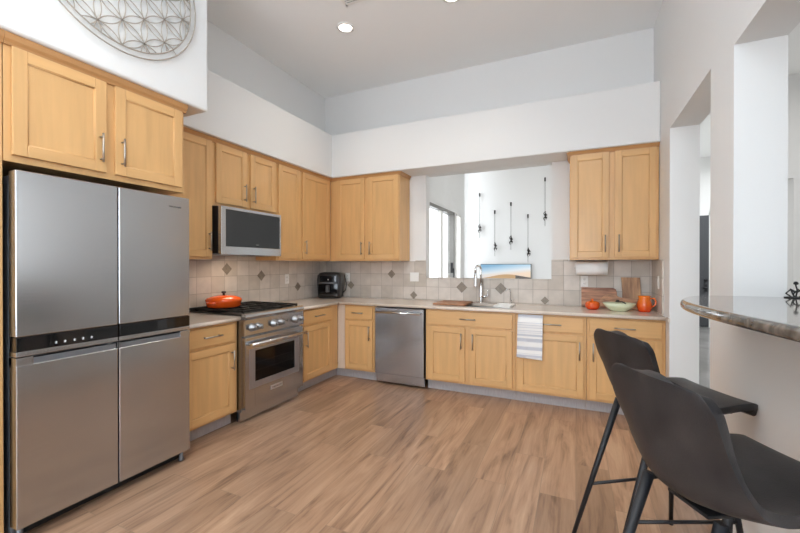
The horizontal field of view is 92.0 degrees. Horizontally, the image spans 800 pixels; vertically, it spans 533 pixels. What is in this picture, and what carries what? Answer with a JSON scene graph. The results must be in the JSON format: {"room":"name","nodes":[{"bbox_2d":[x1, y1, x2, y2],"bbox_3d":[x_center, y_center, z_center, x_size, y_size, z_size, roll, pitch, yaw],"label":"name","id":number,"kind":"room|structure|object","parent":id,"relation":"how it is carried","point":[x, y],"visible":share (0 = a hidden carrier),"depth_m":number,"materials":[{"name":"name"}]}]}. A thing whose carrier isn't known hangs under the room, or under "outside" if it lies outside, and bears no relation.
{"room":"kitchen","nodes":[
{"label":"kitchen","id":0,"kind":"room"},
{"bbox_2d":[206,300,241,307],"bbox_3d":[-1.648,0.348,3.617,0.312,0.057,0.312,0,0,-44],"label":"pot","id":1,"kind":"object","parent":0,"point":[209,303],"depth_m":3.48,"materials":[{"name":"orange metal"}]},
{"bbox_2d":[207,20,324,130],"bbox_3d":[-2.735,-0.513,2.015,0.150,3.730,8.000,0,0,25],"label":"wall","id":2,"kind":"structure","parent":0,"point":[228,58],"depth_m":4.35,"materials":[{"name":"white paint"}]},
{"bbox_2d":[2,30,187,194],"bbox_3d":[-2.015,-0.828,2.451,0.756,0.620,0.977,0,0,25],"label":"upper cabinet","id":3,"kind":"object","parent":2,"relation":"attached to","point":[64,116],"visible":0.99,"depth_m":2.17,"materials":[{"name":"brown wood"}]},
{"bbox_2d":[169,127,213,258],"bbox_3d":[-1.899,-0.603,3.226,0.356,1.078,0.566,0,0,25],"label":"upper cabinet","id":4,"kind":"object","parent":2,"relation":"attached to","point":[197,146],"visible":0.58,"depth_m":3.30,"materials":[{"name":"brown wood"}]},
{"bbox_2d":[212,137,277,213],"bbox_3d":[-1.613,-0.846,3.850,0.356,0.596,0.806,0,0,25],"label":"upper cabinet","id":5,"kind":"object","parent":2,"relation":"attached to","point":[242,178],"visible":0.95,"depth_m":3.72,"materials":[{"name":"brown wood"}]},
{"bbox_2d":[212,205,280,256],"bbox_3d":[-1.598,-0.322,3.826,0.405,0.436,0.758,0,0,25],"label":"microwave","id":6,"kind":"object","parent":5,"relation":"attached to","point":[235,231],"visible":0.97,"depth_m":3.65,"materials":[{"name":"silver metal"}]},
{"bbox_2d":[189,256,325,307],"bbox_3d":[-1.612,0.133,4.281,0.014,0.582,2.690,0,0,25],"label":"backsplash","id":7,"kind":"structure","parent":2,"relation":"attached to","point":[248,278],"depth_m":4.24,"materials":[{"name":"tile"}]},
{"bbox_2d":[285,274,288,283],"bbox_3d":[-1.388,0.153,4.749,0.008,0.116,0.072,0,0,25],"label":"outlet","id":8,"kind":"object","parent":2,"relation":"attached to","point":[286,275],"visible":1,"depth_m":4.74,"materials":[{"name":"white plastic"}]},
{"bbox_2d":[256,160,330,260],"bbox_3d":[-1.236,-0.609,4.677,0.356,1.078,1.009,0,0,25],"label":"upper cabinet","id":9,"kind":"object","parent":2,"relation":"attached to","point":[302,195],"visible":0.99,"depth_m":4.55,"materials":[{"name":"brown wood"}]},
{"bbox_2d":[4,327,719,532],"bbox_3d":[2.082,1.397,3.123,8.000,0.100,14.000,0,0,25],"label":"floor","id":10,"kind":"structure","parent":0,"point":[345,454],"depth_m":2.51,"materials":[{"name":"brown wood"}]},
{"bbox_2d":[0,28,4,532],"bbox_3d":[-2.349,0.107,1.756,0.729,2.486,0.566,0,0,25],"label":"pantry cabinet","id":11,"kind":"object","parent":10,"relation":"on","point":[2,32],"visible":1,"depth_m":1.87,"materials":[{"name":"brown wood"}]},
{"bbox_2d":[2,169,189,532],"bbox_3d":[-2.003,0.439,2.433,0.767,1.822,0.918,0,0,25],"label":"refrigerator","id":12,"kind":"object","parent":10,"relation":"on","point":[96,320],"visible":1,"depth_m":2.13,"materials":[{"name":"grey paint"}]},
{"bbox_2d":[187,321,236,440],"bbox_3d":[-1.750,0.905,3.160,0.656,0.884,0.544,0,0,25],"label":"base cabinet","id":13,"kind":"object","parent":10,"relation":"on","point":[213,348],"visible":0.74,"depth_m":3.06,"materials":[{"name":"brown wood"}]},
{"bbox_2d":[188,313,240,328],"bbox_3d":[-1.762,0.445,3.163,0.668,0.032,0.546,0,0,25],"label":"countertop","id":14,"kind":"structure","parent":13,"relation":"on","point":[196,320],"depth_m":3.13,"materials":[{"name":"beige stone"}]},
{"bbox_2d":[189,301,306,422],"bbox_3d":[-1.438,0.861,3.743,0.770,0.967,0.764,0,0,25],"label":"range","id":15,"kind":"object","parent":10,"relation":"on","point":[269,334],"visible":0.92,"depth_m":3.52,"materials":[{"name":"metal"}]},
{"bbox_2d":[205,291,241,307],"bbox_3d":[-1.648,0.303,3.616,0.320,0.147,0.320,0,0,-30],"label":"braiser","id":16,"kind":"object","parent":15,"relation":"on","point":[225,300],"visible":1,"depth_m":3.50,"materials":[{"name":"orange metal"}]},
{"bbox_2d":[189,301,290,315],"bbox_3d":[-1.488,0.400,3.765,0.659,0.040,0.756,0,0,25],"label":"cooktop","id":17,"kind":"object","parent":15,"relation":"in","point":[249,306],"depth_m":3.55,"materials":[{"name":"black metal"}]},
{"bbox_2d":[298,305,337,391],"bbox_3d":[-1.143,0.899,4.492,0.656,0.884,0.824,0,0,25],"label":"base cabinet","id":18,"kind":"object","parent":10,"relation":"on","point":[320,342],"visible":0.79,"depth_m":4.35,"materials":[{"name":"brown wood"}]},
{"bbox_2d":[281,297,669,321],"bbox_3d":[0.451,0.441,4.057,3.953,0.032,1.361,0,0,25],"label":"countertop","id":19,"kind":"structure","parent":18,"relation":"on","point":[315,302],"depth_m":4.06,"materials":[{"name":"beige stone"}]},
{"bbox_2d":[317,272,346,297],"bbox_3d":[-0.906,0.244,5.156,0.368,0.342,0.364,0,0,3],"label":"air fryer","id":20,"kind":"object","parent":19,"relation":"on","point":[329,284],"visible":1,"depth_m":5.04,"materials":[{"name":"black plastic"}]},
{"bbox_2d":[318,284,337,295],"bbox_3d":[-0.937,0.308,5.040,0.260,0.163,0.021,0,0,3],"label":"basket","id":21,"kind":"object","parent":20,"relation":"on","point":[323,289],"depth_m":5.03,"materials":[{"name":"grey"}]},
{"bbox_2d":[433,300,472,305],"bbox_3d":[0.606,0.413,4.378,0.360,0.020,0.375,0,0,25],"label":"cutting board","id":22,"kind":"object","parent":19,"relation":"on","point":[443,302],"visible":0.99,"depth_m":4.28,"materials":[{"name":"brown wood"}]},
{"bbox_2d":[445,305,496,307],"bbox_3d":[0.837,0.568,4.270,0.844,0.221,0.424,0,0,25],"label":"sink","id":23,"kind":"object","parent":19,"relation":"in","point":[445,305],"visible":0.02,"depth_m":4.45,"materials":[{"name":"silver metal"}]},
{"bbox_2d":[493,303,514,307],"bbox_3d":[1.107,0.414,4.102,0.180,0.022,0.260,0,0,25],"label":"tray","id":24,"kind":"object","parent":23,"relation":"on","point":[498,305],"visible":1,"depth_m":4.07,"materials":[{"name":"white ceramic"}]},
{"bbox_2d":[474,265,487,302],"bbox_3d":[0.933,0.201,4.490,0.172,0.444,0.090,0,0,-5],"label":"faucet","id":25,"kind":"object","parent":19,"relation":"on","point":[481,296],"visible":1,"depth_m":4.49,"materials":[{"name":"silver metal"}]},
{"bbox_2d":[585,299,599,309],"bbox_3d":[1.918,0.372,3.853,0.132,0.105,0.132,0,0,25],"label":"casserole","id":26,"kind":"object","parent":19,"relation":"on","point":[593,305],"visible":1,"depth_m":3.81,"materials":[{"name":"orange ceramic"}]},
{"bbox_2d":[581,287,616,306],"bbox_3d":[2.072,0.322,4.026,0.330,0.203,0.059,0,0,25],"label":"cutting board","id":27,"kind":"object","parent":19,"relation":"on","point":[587,293],"visible":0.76,"depth_m":4.04,"materials":[{"name":"brown wood"}]},
{"bbox_2d":[599,294,637,309],"bbox_3d":[2.232,0.352,3.871,0.420,0.144,0.046,0,0,25],"label":"cutting board","id":28,"kind":"object","parent":19,"relation":"on","point":[609,297],"visible":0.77,"depth_m":3.90,"materials":[{"name":"brown wood"}]},
{"bbox_2d":[602,302,635,310],"bbox_3d":[2.107,0.388,3.717,0.284,0.075,0.241,0,0,25],"label":"bowl","id":29,"kind":"object","parent":19,"relation":"on","point":[613,306],"visible":0.99,"depth_m":3.65,"materials":[{"name":"green ceramic"}]},
{"bbox_2d":[621,277,640,298],"bbox_3d":[2.324,0.267,3.887,0.173,0.313,0.066,0,0,25],"label":"cutting board","id":30,"kind":"object","parent":19,"relation":"on","point":[631,288],"visible":0.63,"depth_m":3.89,"materials":[{"name":"brown wood"}]},
{"bbox_2d":[637,296,656,311],"bbox_3d":[2.309,0.352,3.635,0.124,0.147,0.145,0,0,-30],"label":"pitcher","id":31,"kind":"object","parent":19,"relation":"on","point":[644,304],"visible":1,"depth_m":3.60,"materials":[{"name":"orange ceramic"}]},
{"bbox_2d":[336,304,376,379],"bbox_3d":[-0.444,0.898,4.847,0.577,0.884,0.656,0,0,25],"label":"base cabinet","id":32,"kind":"object","parent":10,"relation":"on","point":[356,323],"visible":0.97,"depth_m":4.57,"materials":[{"name":"brown wood"}]},
{"bbox_2d":[375,306,425,386],"bbox_3d":[0.097,0.903,4.573,0.606,0.876,0.654,0,0,25],"label":"dishwasher","id":33,"kind":"object","parent":10,"relation":"on","point":[400,333],"visible":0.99,"depth_m":4.32,"materials":[{"name":"silver metal"}]},
{"bbox_2d":[426,309,515,399],"bbox_3d":[0.823,0.900,4.269,0.940,0.884,0.656,0,0,25],"label":"base cabinet","id":34,"kind":"object","parent":10,"relation":"on","point":[473,352],"visible":0.98,"depth_m":4.00,"materials":[{"name":"brown wood"}]},
{"bbox_2d":[515,313,585,409],"bbox_3d":[1.541,0.902,3.941,0.632,0.884,0.656,0,0,25],"label":"base cabinet","id":35,"kind":"object","parent":10,"relation":"on","point":[559,379],"visible":0.74,"depth_m":3.66,"materials":[{"name":"brown wood"}]},
{"bbox_2d":[516,314,542,360],"bbox_3d":[1.250,0.679,3.727,0.240,0.424,0.049,0,0,25],"label":"towel","id":36,"kind":"object","parent":35,"relation":"hanging from","point":[529,327],"visible":1,"depth_m":3.71,"materials":[{"name":"fabric"}]},
{"bbox_2d":[586,317,665,414],"bbox_3d":[2.109,0.903,3.682,0.610,0.884,0.656,0,0,25],"label":"base cabinet","id":37,"kind":"object","parent":10,"relation":"on","point":[600,394],"visible":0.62,"depth_m":3.48,"materials":[{"name":"brown wood"}]},
{"bbox_2d":[572,328,757,532],"bbox_3d":[1.185,0.824,1.791,0.654,1.057,0.453,0,0,-4],"label":"bar stool","id":38,"kind":"object","parent":10,"relation":"on","point":[613,347],"visible":0.59,"depth_m":1.75,"materials":[{"name":"black plastic"}]},
{"bbox_2d":[610,363,799,532],"bbox_3d":[0.902,0.827,1.118,0.655,1.057,0.453,0,0,-5],"label":"bar stool","id":39,"kind":"object","parent":10,"relation":"on","point":[681,434],"visible":1,"depth_m":1.03,"materials":[{"name":"black plastic"}]},
{"bbox_2d":[430,174,464,277],"bbox_3d":[0.640,-0.531,6.317,0.140,3.730,2.630,0,0,25],"label":"wall","id":40,"kind":"structure","parent":0,"point":[447,192],"depth_m":6.89,"materials":[{"name":"white paint"}]},
{"bbox_2d":[430,202,454,277],"bbox_3d":[0.666,0.192,6.248,0.146,2.285,1.320,0,0,25],"label":"door","id":41,"kind":"structure","parent":40,"relation":"in","point":[440,210],"depth_m":6.40,"materials":[{"name":"white wood"}]},
{"bbox_2d":[456,214,460,277],"bbox_3d":[1.026,0.188,7.111,0.105,2.285,0.310,0,0,25],"label":"window","id":42,"kind":"structure","parent":40,"relation":"in","point":[458,217],"depth_m":7.21,"materials":[{"name":"clear glass"}]},
{"bbox_2d":[325,28,653,309],"bbox_3d":[0.855,-0.524,4.702,4.150,3.730,0.130,0,0,25],"label":"wall","id":43,"kind":"structure","parent":0,"point":[623,60],"depth_m":4.46,"materials":[{"name":"white paint"}]},
{"bbox_2d":[345,273,349,280],"bbox_3d":[-0.723,0.148,5.335,0.072,0.116,0.008,0,0,25],"label":"outlet","id":44,"kind":"object","parent":43,"relation":"attached to","point":[347,275],"visible":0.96,"depth_m":5.33,"materials":[{"name":"white plastic"}]},
{"bbox_2d":[331,171,410,260],"bbox_3d":[-0.394,-0.610,4.991,1.029,1.078,0.371,0,0,25],"label":"upper cabinet","id":45,"kind":"object","parent":43,"relation":"attached to","point":[370,213],"visible":1,"depth_m":4.85,"materials":[{"name":"brown wood"}]},
{"bbox_2d":[410,272,418,281],"bbox_3d":[0.182,0.134,4.921,0.118,0.116,0.010,0,0,25],"label":"light switch","id":46,"kind":"object","parent":43,"relation":"attached to","point":[414,276],"visible":1,"depth_m":4.92,"materials":[{"name":"white plastic"}]},
{"bbox_2d":[326,260,651,305],"bbox_3d":[0.762,0.173,4.743,3.926,0.498,0.158,0,0,25],"label":"backsplash","id":47,"kind":"structure","parent":43,"relation":"attached to","point":[387,279],"depth_m":4.58,"materials":[{"name":"tile"}]},
{"bbox_2d":[581,276,587,286],"bbox_3d":[1.961,0.158,4.111,0.072,0.116,0.008,0,0,25],"label":"outlet","id":48,"kind":"object","parent":43,"relation":"attached to","point":[584,279],"visible":1,"depth_m":4.11,"materials":[{"name":"white plastic"}]},
{"bbox_2d":[567,142,659,259],"bbox_3d":[2.093,-0.605,3.857,0.787,1.078,0.371,0,0,25],"label":"upper cabinet","id":49,"kind":"object","parent":43,"relation":"attached to","point":[614,191],"visible":1,"depth_m":3.71,"materials":[{"name":"brown wood"}]},
{"bbox_2d":[574,260,608,274],"bbox_3d":[1.953,0.010,3.945,0.316,0.152,0.136,0,0,25],"label":"paper towel roll","id":50,"kind":"object","parent":49,"relation":"attached to","point":[582,268],"visible":0.98,"depth_m":3.89,"materials":[{"name":"white paper"}]},
{"bbox_2d":[443,165,551,278],"bbox_3d":[3.028,-0.536,7.431,4.340,3.730,0.840,0,0,25],"label":"wall","id":51,"kind":"structure","parent":0,"point":[527,190],"depth_m":7.80,"materials":[{"name":"white paint"}]},
{"bbox_2d":[481,264,530,278],"bbox_3d":[2.124,0.235,7.791,0.994,0.568,0.052,0,0,25],"label":"television","id":52,"kind":"object","parent":51,"relation":"attached to","point":[513,271],"visible":0.48,"depth_m":7.75,"materials":[{"name":"black"}]},
{"bbox_2d":[207,0,799,156],"bbox_3d":[2.081,-2.443,3.107,8.000,0.120,14.000,0,0,25],"label":"ceiling","id":53,"kind":"structure","parent":0,"point":[391,41],"depth_m":3.91,"materials":[{"name":"white paint"}]},
{"bbox_2d":[336,22,354,32],"bbox_3d":[-0.543,-2.379,3.850,0.180,0.011,0.180,0,0,25],"label":"recessed light","id":54,"kind":"object","parent":53,"relation":"in","point":[345,27],"visible":1,"depth_m":3.85,"materials":[{"name":"white plastic"}]},
{"bbox_2d":[341,0,363,5],"bbox_3d":[-0.418,-2.378,3.332,0.304,0.010,0.304,0,0,25],"label":"ceiling vent","id":55,"kind":"object","parent":53,"relation":"in","point":[345,2],"visible":1,"depth_m":3.47,"materials":[{"name":"white plastic"}]},
{"bbox_2d":[443,0,458,2],"bbox_3d":[0.457,-2.377,3.401,0.180,0.011,0.180,0,0,25],"label":"recessed light","id":56,"kind":"object","parent":53,"relation":"in","point":[446,1],"visible":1,"depth_m":3.46,"materials":[{"name":"white"}]},
{"bbox_2d":[699,156,709,326],"bbox_3d":[5.505,-0.529,5.922,3.300,3.730,5.950,0,0,25],"label":"wall","id":57,"kind":"structure","parent":0,"point":[704,161],"depth_m":8.48,"materials":[{"name":"white paint"}]},
{"bbox_2d":[699,212,709,326],"bbox_3d":[6.393,0.065,8.545,0.860,2.520,0.145,0,0,25],"label":"door","id":58,"kind":"structure","parent":57,"relation":"in","point":[704,260],"depth_m":8.44,"materials":[{"name":"grey paint"}]},
{"bbox_2d":[654,0,799,532],"bbox_3d":[0.991,-0.506,0.244,0.200,3.730,7.870,0,0,25],"label":"wall","id":59,"kind":"structure","parent":0,"point":[727,60],"depth_m":1.89,"materials":[{"name":"white paint"}]},
{"bbox_2d":[0,0,660,184],"bbox_3d":[-0.336,-1.760,2.328,3.950,1.240,5.170,0,0,25],"label":"soffit","id":60,"kind":"object","parent":59,"relation":"attached to","point":[544,131],"depth_m":3.70,"materials":[{"name":"white paint"}]},
{"bbox_2d":[58,0,195,60],"bbox_3d":[-1.661,-1.770,2.302,0.020,0.983,0.983,0,0,25],"label":"wall art","id":61,"kind":"object","parent":60,"relation":"attached to","point":[69,3],"visible":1,"depth_m":2.41,"materials":[{"name":"grey metal"}]},
{"bbox_2d":[652,260,663,314],"bbox_3d":[2.420,0.183,3.634,0.012,0.486,0.520,0,0,25],"label":"backsplash","id":62,"kind":"structure","parent":59,"relation":"attached to","point":[657,265],"depth_m":3.55,"materials":[{"name":"tile"}]},
{"bbox_2d":[680,295,799,342],"bbox_3d":[1.370,0.166,0.896,0.951,0.040,2.027,0,0,25],"label":"countertop","id":63,"kind":"structure","parent":59,"relation":"attached to","point":[779,317],"depth_m":1.27,"materials":[{"name":"grey stone"}]},
{"bbox_2d":[784,281,799,298],"bbox_3d":[1.792,0.105,1.749,0.081,0.075,0.081,0,0,25],"label":"ornament","id":64,"kind":"object","parent":63,"relation":"on","point":[795,283],"visible":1,"depth_m":1.75,"materials":[{"name":"black metal"}]},
{"bbox_2d":[787,73,799,296],"bbox_3d":[5.189,-0.525,4.748,3.700,3.730,0.150,0,0,25],"label":"wall","id":65,"kind":"structure","parent":0,"point":[793,250],"depth_m":4.80,"materials":[{"name":"white paint"}]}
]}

